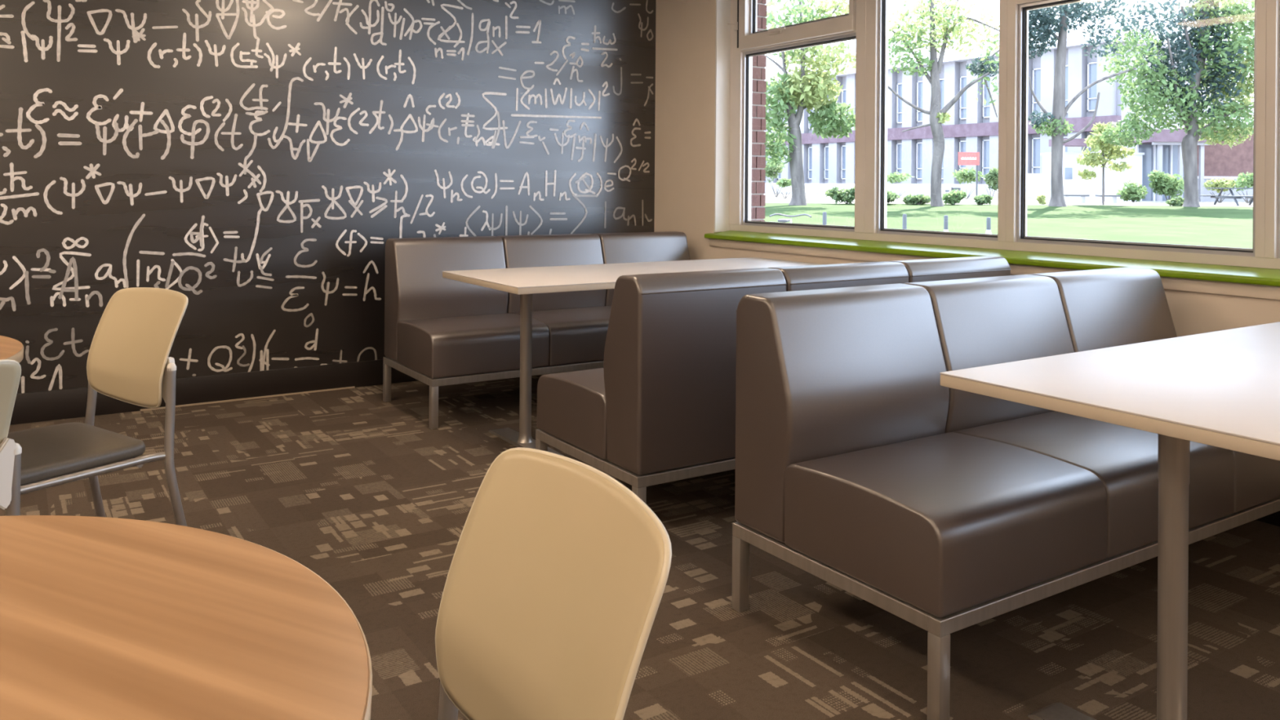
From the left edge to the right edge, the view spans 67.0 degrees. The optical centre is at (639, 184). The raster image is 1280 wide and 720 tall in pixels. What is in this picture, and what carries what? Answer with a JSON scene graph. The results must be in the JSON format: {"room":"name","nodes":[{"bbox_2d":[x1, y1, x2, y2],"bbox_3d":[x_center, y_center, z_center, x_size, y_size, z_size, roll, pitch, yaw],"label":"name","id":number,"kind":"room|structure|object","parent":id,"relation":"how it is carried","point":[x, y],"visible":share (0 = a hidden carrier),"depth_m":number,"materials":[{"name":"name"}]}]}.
{"room":"school cafeteria","nodes":[
{"label":"school cafeteria","id":0,"kind":"room"},
{"bbox_2d":[0,0,656,393],"bbox_3d":[-3.636,-0.253,4.157,8.840,2.750,0.123,0,0,-33],"label":"wall","id":1,"kind":"structure","parent":0,"point":[256,162],"depth_m":5.21,"materials":[{"name":"paint"}]},
{"bbox_2d":[9,359,417,425],"bbox_3d":[-3.611,1.051,4.103,8.840,0.142,0.012,0,0,-33],"label":"baseboard","id":2,"kind":"structure","parent":1,"relation":"attached to","point":[52,405],"depth_m":5.04,"materials":[{"name":"black plastic"}]},
{"bbox_2d":[140,386,355,411],"bbox_3d":[-2.043,1.130,5.113,1.070,0.008,0.006,0,0,-33],"label":"trim","id":3,"kind":"structure","parent":1,"relation":"attached to","point":[344,388],"depth_m":5.10,"materials":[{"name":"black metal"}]},
{"bbox_2d":[0,367,1279,719],"bbox_3d":[0.170,1.201,-1.595,8.960,0.100,13.930,0,0,-33],"label":"floor","id":4,"kind":"structure","parent":0,"point":[353,486],"depth_m":2.77,"materials":[{"name":"carpet"}]},
{"bbox_2d":[0,359,22,515],"bbox_3d":[-1.447,0.719,1.711,0.610,0.839,0.510,0,0,30],"label":"chair","id":5,"kind":"object","parent":4,"relation":"on","point":[11,451],"visible":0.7,"depth_m":1.76,"materials":[{"name":"plastic"}]},
{"bbox_2d":[0,335,23,363],"bbox_3d":[-1.958,0.765,2.106,1.035,0.740,1.035,0,0,-33],"label":"round table","id":6,"kind":"object","parent":4,"relation":"on","point":[11,348],"visible":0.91,"depth_m":2.34,"materials":[{"name":"brown wood"}]},
{"bbox_2d":[7,287,188,526],"bbox_3d":[-1.548,0.718,2.533,0.510,0.839,0.610,0,0,35],"label":"chair","id":7,"kind":"object","parent":4,"relation":"on","point":[128,361],"visible":0.94,"depth_m":2.65,"materials":[{"name":"plastic"}]},
{"bbox_2d":[0,515,372,719],"bbox_3d":[-0.724,0.774,0.667,1.035,0.740,1.035,0,0,-33],"label":"round table","id":8,"kind":"object","parent":4,"relation":"on","point":[101,618],"visible":1,"depth_m":0.89,"materials":[{"name":"brown wood"}]},
{"bbox_2d":[382,231,690,429],"bbox_3d":[-0.381,0.719,5.305,1.860,0.857,0.704,0,0,-33],"label":"bench","id":9,"kind":"object","parent":4,"relation":"on","point":[439,331],"visible":0.69,"depth_m":5.01,"materials":[{"name":"leather"}]},
{"bbox_2d":[396,313,549,378],"bbox_3d":[-0.845,0.798,4.881,0.617,0.222,0.501,0,0,-33],"label":"seat cushion","id":10,"kind":"object","parent":9,"relation":"on","point":[429,345],"depth_m":4.70,"materials":[{"name":"brown leather"}]},
{"bbox_2d":[511,306,611,365],"bbox_3d":[-0.326,0.802,5.220,0.618,0.222,0.501,0,0,-33],"label":"seat cushion","id":11,"kind":"object","parent":9,"relation":"on","point":[576,335],"depth_m":4.97,"materials":[{"name":"brown leather"}]},
{"bbox_2d":[435,447,671,719],"bbox_3d":[-0.302,0.728,0.885,0.610,0.839,0.510,0,0,-31],"label":"chair","id":12,"kind":"object","parent":4,"relation":"on","point":[557,578],"visible":1,"depth_m":1.04,"materials":[{"name":"plastic"}]},
{"bbox_2d":[442,257,821,456],"bbox_3d":[0.084,0.780,4.638,1.868,0.742,0.795,0,0,-33],"label":"dining table","id":13,"kind":"object","parent":4,"relation":"on","point":[523,282],"visible":0.57,"depth_m":4.25,"materials":[{"name":"white laminate"}]},
{"bbox_2d":[535,256,1011,504],"bbox_3d":[0.582,0.726,3.825,1.860,0.857,0.704,0,0,-33],"label":"bench","id":14,"kind":"object","parent":4,"relation":"on","point":[660,407],"visible":0.57,"depth_m":3.17,"materials":[{"name":"leather"}]},
{"bbox_2d":[537,368,607,459],"bbox_3d":[0.007,0.805,3.572,0.617,0.222,0.501,0,0,-33],"label":"seat cushion","id":15,"kind":"object","parent":14,"relation":"on","point":[572,406],"depth_m":3.39,"materials":[{"name":"brown leather"}]},
{"bbox_2d":[731,266,1279,719],"bbox_3d":[1.222,0.731,2.842,1.860,0.857,0.704,0,0,-33],"label":"bench","id":16,"kind":"object","parent":4,"relation":"on","point":[944,510],"visible":0.83,"depth_m":2.52,"materials":[{"name":"leather"}]},
{"bbox_2d":[783,431,1106,617],"bbox_3d":[0.758,0.811,2.419,0.617,0.222,0.501,0,0,-33],"label":"seat cushion","id":17,"kind":"object","parent":16,"relation":"on","point":[924,524],"depth_m":2.26,"materials":[{"name":"brown leather"}]},
{"bbox_2d":[952,411,1234,558],"bbox_3d":[1.277,0.815,2.757,0.618,0.222,0.501,0,0,-33],"label":"seat cushion","id":18,"kind":"object","parent":16,"relation":"on","point":[1124,460],"depth_m":2.62,"materials":[{"name":"brown leather"}]},
{"bbox_2d":[1231,449,1279,513],"bbox_3d":[1.796,0.819,3.095,0.617,0.222,0.501,0,0,-33],"label":"seat cushion","id":19,"kind":"object","parent":16,"relation":"on","point":[1255,489],"depth_m":2.78,"materials":[{"name":"brown leather"}]},
{"bbox_2d":[939,321,1279,719],"bbox_3d":[1.652,0.792,2.284,1.848,0.742,0.818,0,0,-33],"label":"dining table","id":20,"kind":"object","parent":4,"relation":"on","point":[1220,388],"visible":1,"depth_m":1.89,"materials":[{"name":"white laminate"}]},
{"bbox_2d":[653,0,1279,337],"bbox_3d":[3.970,-0.369,0.871,0.320,3.100,13.930,0,0,-33],"label":"wall","id":21,"kind":"structure","parent":0,"point":[686,29],"depth_m":6.08,"materials":[{"name":"beige paint"}]},
{"bbox_2d":[714,0,730,231],"bbox_3d":[2.536,-0.571,2.931,0.159,1.760,7.350,0,0,-33],"label":"trim","id":22,"kind":"structure","parent":21,"relation":"attached to","point":[722,43],"depth_m":5.98,"materials":[{"name":"white paint"}]},
{"bbox_2d":[727,0,866,239],"bbox_3d":[0.883,-0.581,5.551,0.153,1.740,1.140,0,0,-33],"label":"window","id":23,"kind":"structure","parent":21,"relation":"in","point":[746,42],"depth_m":5.72,"materials":[{"name":"beige metal"}]},
{"bbox_2d":[864,0,1007,249],"bbox_3d":[1.454,-0.577,4.729,0.094,1.740,0.859,0,0,-33],"label":"window","id":24,"kind":"structure","parent":21,"relation":"in","point":[877,11],"depth_m":5.01,"materials":[{"name":"beige metal"}]},
{"bbox_2d":[704,230,1279,286],"bbox_3d":[2.482,0.335,2.928,0.160,0.068,7.395,0,0,-33],"label":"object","id":25,"kind":"structure","parent":21,"relation":"attached to","point":[1228,273],"depth_m":4.11,"materials":[{"name":"green paint"}]},
{"bbox_2d":[709,238,1279,300],"bbox_3d":[2.447,0.373,2.896,0.014,0.048,7.380,0,0,-33],"label":"trim","id":26,"kind":"structure","parent":21,"relation":"attached to","point":[1272,292],"depth_m":4.13,"materials":[{"name":"beige paint"}]},
{"bbox_2d":[1005,0,1266,267],"bbox_3d":[1.980,-0.573,3.921,0.094,1.740,1.070,0,0,-33],"label":"window","id":27,"kind":"structure","parent":21,"relation":"in","point":[1016,237],"depth_m":4.08,"materials":[{"name":"beige metal"}]},
{"bbox_2d":[1256,511,1279,526],"bbox_3d":[3.856,1.109,0.725,0.012,0.142,13.798,0,0,-33],"label":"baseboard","id":28,"kind":"structure","parent":21,"relation":"attached to","point":[1273,518],"depth_m":3.31,"materials":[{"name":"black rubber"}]},
{"bbox_2d":[1264,0,1279,269],"bbox_3d":[2.505,-0.569,3.114,0.094,1.740,0.855,0,0,-33],"label":"window","id":29,"kind":"structure","parent":21,"relation":"in","point":[1272,239],"depth_m":3.43,"materials":[{"name":"beige wood"}]},
{"label":"outside","id":30,"kind":"structure","parent":0,"visible":0},
{"bbox_2d":[764,191,1253,206],"bbox_3d":[23.542,1.181,53.839,150.840,1.300,184.533,0,0,-33],"label":"ground","id":31,"kind":"structure","parent":30,"point":[770,197],"depth_m":29.78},
{"bbox_2d":[764,155,785,197],"bbox_3d":[5.033,-0.284,35.974,1.038,1.620,1.180,0,0,-33],"label":"shrub","id":32,"kind":"object","parent":31,"relation":"on","point":[770,171],"visible":0.54,"depth_m":35.92,"materials":[{"name":"green plant"}]},
{"bbox_2d":[775,177,791,198],"bbox_3d":[4.950,0.143,32.930,0.619,0.767,0.570,0,0,-33],"label":"shrub","id":33,"kind":"object","parent":31,"relation":"on","point":[784,182],"visible":0.95,"depth_m":32.87,"materials":[{"name":"green plant"}]},
{"bbox_2d":[887,171,914,199],"bbox_3d":[9.066,0.055,34.008,1.257,1.013,0.924,0,0,-33],"label":"shrub","id":34,"kind":"object","parent":31,"relation":"on","point":[893,177],"visible":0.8,"depth_m":33.79,"materials":[{"name":"green plant"}]},
{"bbox_2d":[941,186,951,200],"bbox_3d":[9.968,0.292,31.500,0.280,0.470,0.280,0,0,0],"label":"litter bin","id":35,"kind":"object","parent":31,"relation":"on","point":[944,188],"visible":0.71,"depth_m":31.37,"materials":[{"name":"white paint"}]},
{"bbox_2d":[951,186,960,193],"bbox_3d":[10.272,0.294,31.500,0.280,0.470,0.280,0,0,0],"label":"litter bin","id":36,"kind":"object","parent":31,"relation":"on","point":[953,188],"visible":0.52,"depth_m":31.37,"materials":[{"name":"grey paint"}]},
{"bbox_2d":[956,151,979,195],"bbox_3d":[11.194,-0.289,32.998,0.760,1.651,0.044,0,0,0],"label":"signboard","id":37,"kind":"object","parent":31,"relation":"on","point":[962,157],"visible":0.97,"depth_m":32.98,"materials":[{"name":"red paint"}]},
{"bbox_2d":[951,167,985,199],"bbox_3d":[11.874,-0.035,35.287,1.172,1.232,0.996,0,0,-5],"label":"shrub","id":38,"kind":"object","parent":31,"relation":"on","point":[962,174],"visible":0.91,"depth_m":35.11,"materials":[{"name":"green plant"}]},
{"bbox_2d":[982,166,998,196],"bbox_3d":[12.588,-0.032,34.511,0.867,1.228,0.721,0,0,-33],"label":"shrub","id":39,"kind":"object","parent":31,"relation":"on","point":[991,179],"visible":0.86,"depth_m":34.29,"materials":[{"name":"green plant"}]},
{"bbox_2d":[764,34,1230,197],"bbox_3d":[12.419,-2.615,57.059,9.750,6.720,38.900,0,0,-33],"label":"building","id":40,"kind":"structure","parent":31,"relation":"on","point":[972,126],"depth_m":45.25,"materials":[{"name":"white concrete"}]},
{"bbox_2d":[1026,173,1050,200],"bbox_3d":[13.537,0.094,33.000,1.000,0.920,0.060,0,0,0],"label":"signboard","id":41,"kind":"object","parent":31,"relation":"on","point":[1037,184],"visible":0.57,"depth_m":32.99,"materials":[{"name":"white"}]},
{"bbox_2d":[1035,193,1047,204],"bbox_3d":[10.795,0.406,26.001,0.334,0.365,0.308,0,0,-33],"label":"shrub","id":42,"kind":"object","parent":31,"relation":"on","point":[1041,199],"visible":0.94,"depth_m":25.95,"materials":[{"name":"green plant"}]},
{"bbox_2d":[1063,194,1089,203],"bbox_3d":[13.037,0.435,29.000,0.720,0.250,0.360,0,0,0],"label":"park bench","id":43,"kind":"object","parent":31,"relation":"on","point":[1083,197],"visible":0.79,"depth_m":28.85,"materials":[{"name":"grey paint"}]},
{"bbox_2d":[1040,137,1144,200],"bbox_3d":[16.105,-0.501,34.325,3.220,2.150,1.850,0,0,0],"label":"building","id":44,"kind":"structure","parent":31,"relation":"on","point":[1113,181],"depth_m":34.00,"materials":[{"name":"grey"}]},
{"bbox_2d":[1076,121,1135,204],"bbox_3d":[12.500,-0.548,25.996,1.587,2.268,0.983,0,0,-14],"label":"sapling","id":45,"kind":"object","parent":31,"relation":"on","point":[1093,159],"visible":0.79,"depth_m":25.92,"materials":[{"name":"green plant"}]},
{"bbox_2d":[1095,195,1120,203],"bbox_3d":[14.037,0.443,29.000,0.600,0.250,0.360,0,0,0],"label":"park bench","id":46,"kind":"object","parent":31,"relation":"on","point":[1114,197],"visible":0.86,"depth_m":28.93,"materials":[{"name":"grey paint"}]},
{"bbox_2d":[1115,179,1148,202],"bbox_3d":[15.855,0.232,30.972,1.066,0.754,0.843,0,0,-20],"label":"shrub","id":47,"kind":"object","parent":31,"relation":"on","point":[1133,192],"visible":0.98,"depth_m":30.77,"materials":[{"name":"green plant"}]},
{"bbox_2d":[1147,169,1183,199],"bbox_3d":[16.881,0.069,30.961,1.056,1.097,1.118,0,0,-33],"label":"shrub","id":48,"kind":"object","parent":31,"relation":"on","point":[1162,184],"visible":0.97,"depth_m":30.82,"materials":[{"name":"green plant"}]},
{"bbox_2d":[1120,128,1212,201],"bbox_3d":[18.414,-0.634,33.975,2.000,2.450,2.450,0,0,0],"label":"entrance porch","id":49,"kind":"object","parent":31,"relation":"on","point":[1162,152],"visible":0.48,"depth_m":34.02,"materials":[{"name":"white concrete"}]},
{"bbox_2d":[1164,123,1253,201],"bbox_3d":[21.753,-0.758,34.700,4.900,2.750,1.800,0,0,0],"label":"brick building","id":50,"kind":"structure","parent":31,"relation":"on","point":[1220,162],"depth_m":34.00,"materials":[{"name":"red brick"}]},
{"bbox_2d":[1202,176,1235,203],"bbox_3d":[18.646,0.189,31.061,0.968,0.888,0.863,0,0,-33],"label":"shrub","id":51,"kind":"object","parent":31,"relation":"on","point":[1223,182],"visible":0.86,"depth_m":30.94,"materials":[{"name":"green plant"}]},
{"bbox_2d":[1198,187,1253,205],"bbox_3d":[16.868,0.353,27.000,1.700,0.507,1.480,0,0,0],"label":"picnic table","id":52,"kind":"object","parent":31,"relation":"on","point":[1219,196],"visible":0.63,"depth_m":27.16,"materials":[{"name":"grey paint"}]},
{"bbox_2d":[1231,172,1253,203],"bbox_3d":[19.414,0.114,30.927,1.165,1.049,0.824,0,0,-14],"label":"shrub","id":53,"kind":"object","parent":31,"relation":"on","point":[1242,181],"visible":0.62,"depth_m":30.86,"materials":[{"name":"green plant"}]},
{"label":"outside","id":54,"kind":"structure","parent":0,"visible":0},
{"bbox_2d":[764,202,1253,248],"bbox_3d":[4.319,0.938,23.517,24.975,0.911,36.253,0,0,-33],"label":"lawn","id":55,"kind":"structure","parent":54,"point":[1208,226],"depth_m":17.96,"materials":[{"name":"green plant"}]},
{"bbox_2d":[768,213,811,222],"bbox_3d":[2.079,0.894,13.709,0.617,0.941,1.698,0,0,19],"label":"bench","id":56,"kind":"object","parent":55,"relation":"on","point":[783,220],"visible":0.25,"depth_m":13.99,"materials":[{"name":"grey paint"}]},
{"bbox_2d":[764,0,855,205],"bbox_3d":[4.248,-2.197,23.984,2.921,5.546,1.882,0,0,-2],"label":"deciduous tree","id":57,"kind":"object","parent":55,"relation":"on","point":[802,95],"visible":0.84,"depth_m":23.79,"materials":[{"name":"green plant"}]},
{"bbox_2d":[822,212,826,225],"bbox_3d":[2.670,0.896,14.000,0.110,0.989,0.110,0,0,-33],"label":"bollard","id":58,"kind":"object","parent":55,"relation":"on","point":[824,214],"visible":0.24,"depth_m":13.97,"materials":[{"name":"grey metal"}]},
{"bbox_2d":[824,186,854,204],"bbox_3d":[5.429,0.295,25.048,1.280,0.513,0.894,0,0,-23],"label":"shrub","id":59,"kind":"object","parent":55,"relation":"on","point":[847,195],"visible":0.68,"depth_m":24.81,"materials":[{"name":"green plant"}]},
{"bbox_2d":[887,190,900,203],"bbox_3d":[6.344,0.339,24.988,1.022,0.441,0.899,0,0,-33],"label":"shrub","id":60,"kind":"object","parent":55,"relation":"on","point":[891,197],"visible":0.34,"depth_m":24.78,"materials":[{"name":"green plant"}]},
{"bbox_2d":[902,213,906,229],"bbox_3d":[3.829,0.915,14.000,0.110,0.969,0.110,0,0,-33],"label":"bollard","id":61,"kind":"object","parent":55,"relation":"on","point":[904,215],"visible":0.24,"depth_m":13.97,"materials":[{"name":"grey metal"}]},
{"bbox_2d":[902,192,930,204],"bbox_3d":[7.201,0.392,25.033,0.805,0.346,0.650,0,0,-40],"label":"shrub","id":62,"kind":"object","parent":55,"relation":"on","point":[918,199],"visible":0.92,"depth_m":24.89,"materials":[{"name":"green plant"}]},
{"bbox_2d":[888,0,999,206],"bbox_3d":[7.503,-2.330,24.075,3.511,5.858,2.085,0,0,-10],"label":"deciduous tree","id":63,"kind":"object","parent":55,"relation":"on","point":[938,116],"visible":0.94,"depth_m":23.89,"materials":[{"name":"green plant"}]},
{"bbox_2d":[942,215,948,231],"bbox_3d":[4.430,0.607,14.000,0.110,0.315,0.110,0,0,-33],"label":"bollard","id":64,"kind":"object","parent":55,"relation":"on","point":[945,217],"visible":0.6,"depth_m":13.97,"materials":[{"name":"grey metal"}]},
{"bbox_2d":[942,188,967,204],"bbox_3d":[8.140,0.339,25.043,0.696,0.461,0.557,0,0,-33],"label":"shrub","id":65,"kind":"object","parent":55,"relation":"on","point":[955,197],"visible":0.98,"depth_m":24.90,"materials":[{"name":"green plant"}]},
{"bbox_2d":[972,193,993,204],"bbox_3d":[8.809,0.404,24.985,0.540,0.350,0.554,0,0,-33],"label":"shrub","id":66,"kind":"object","parent":55,"relation":"on","point":[982,199],"visible":0.98,"depth_m":24.89,"materials":[{"name":"green plant"}]},
{"bbox_2d":[985,217,991,234],"bbox_3d":[5.048,0.624,14.000,0.110,0.290,0.110,0,0,-33],"label":"bollard","id":67,"kind":"object","parent":55,"relation":"on","point":[988,219],"visible":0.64,"depth_m":13.97,"materials":[{"name":"grey metal"}]},
{"bbox_2d":[965,0,1136,206],"bbox_3d":[10.370,-2.213,24.477,4.135,5.604,1.877,0,0,-12],"label":"deciduous tree","id":68,"kind":"object","parent":55,"relation":"on","point":[1056,130],"visible":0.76,"depth_m":24.38,"materials":[{"name":"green plant"}]},
{"bbox_2d":[1164,195,1183,206],"bbox_3d":[14.101,0.461,25.480,0.545,0.328,0.454,0,0,-33],"label":"shrub","id":69,"kind":"object","parent":55,"relation":"on","point":[1176,202],"visible":0.94,"depth_m":25.43,"materials":[{"name":"green plant"}]},
{"bbox_2d":[1097,0,1254,207],"bbox_3d":[14.170,-2.254,25.073,4.417,5.725,2.328,0,0,5],"label":"deciduous tree","id":70,"kind":"object","parent":55,"relation":"on","point":[1185,100],"visible":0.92,"depth_m":24.73,"materials":[{"name":"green plant"}]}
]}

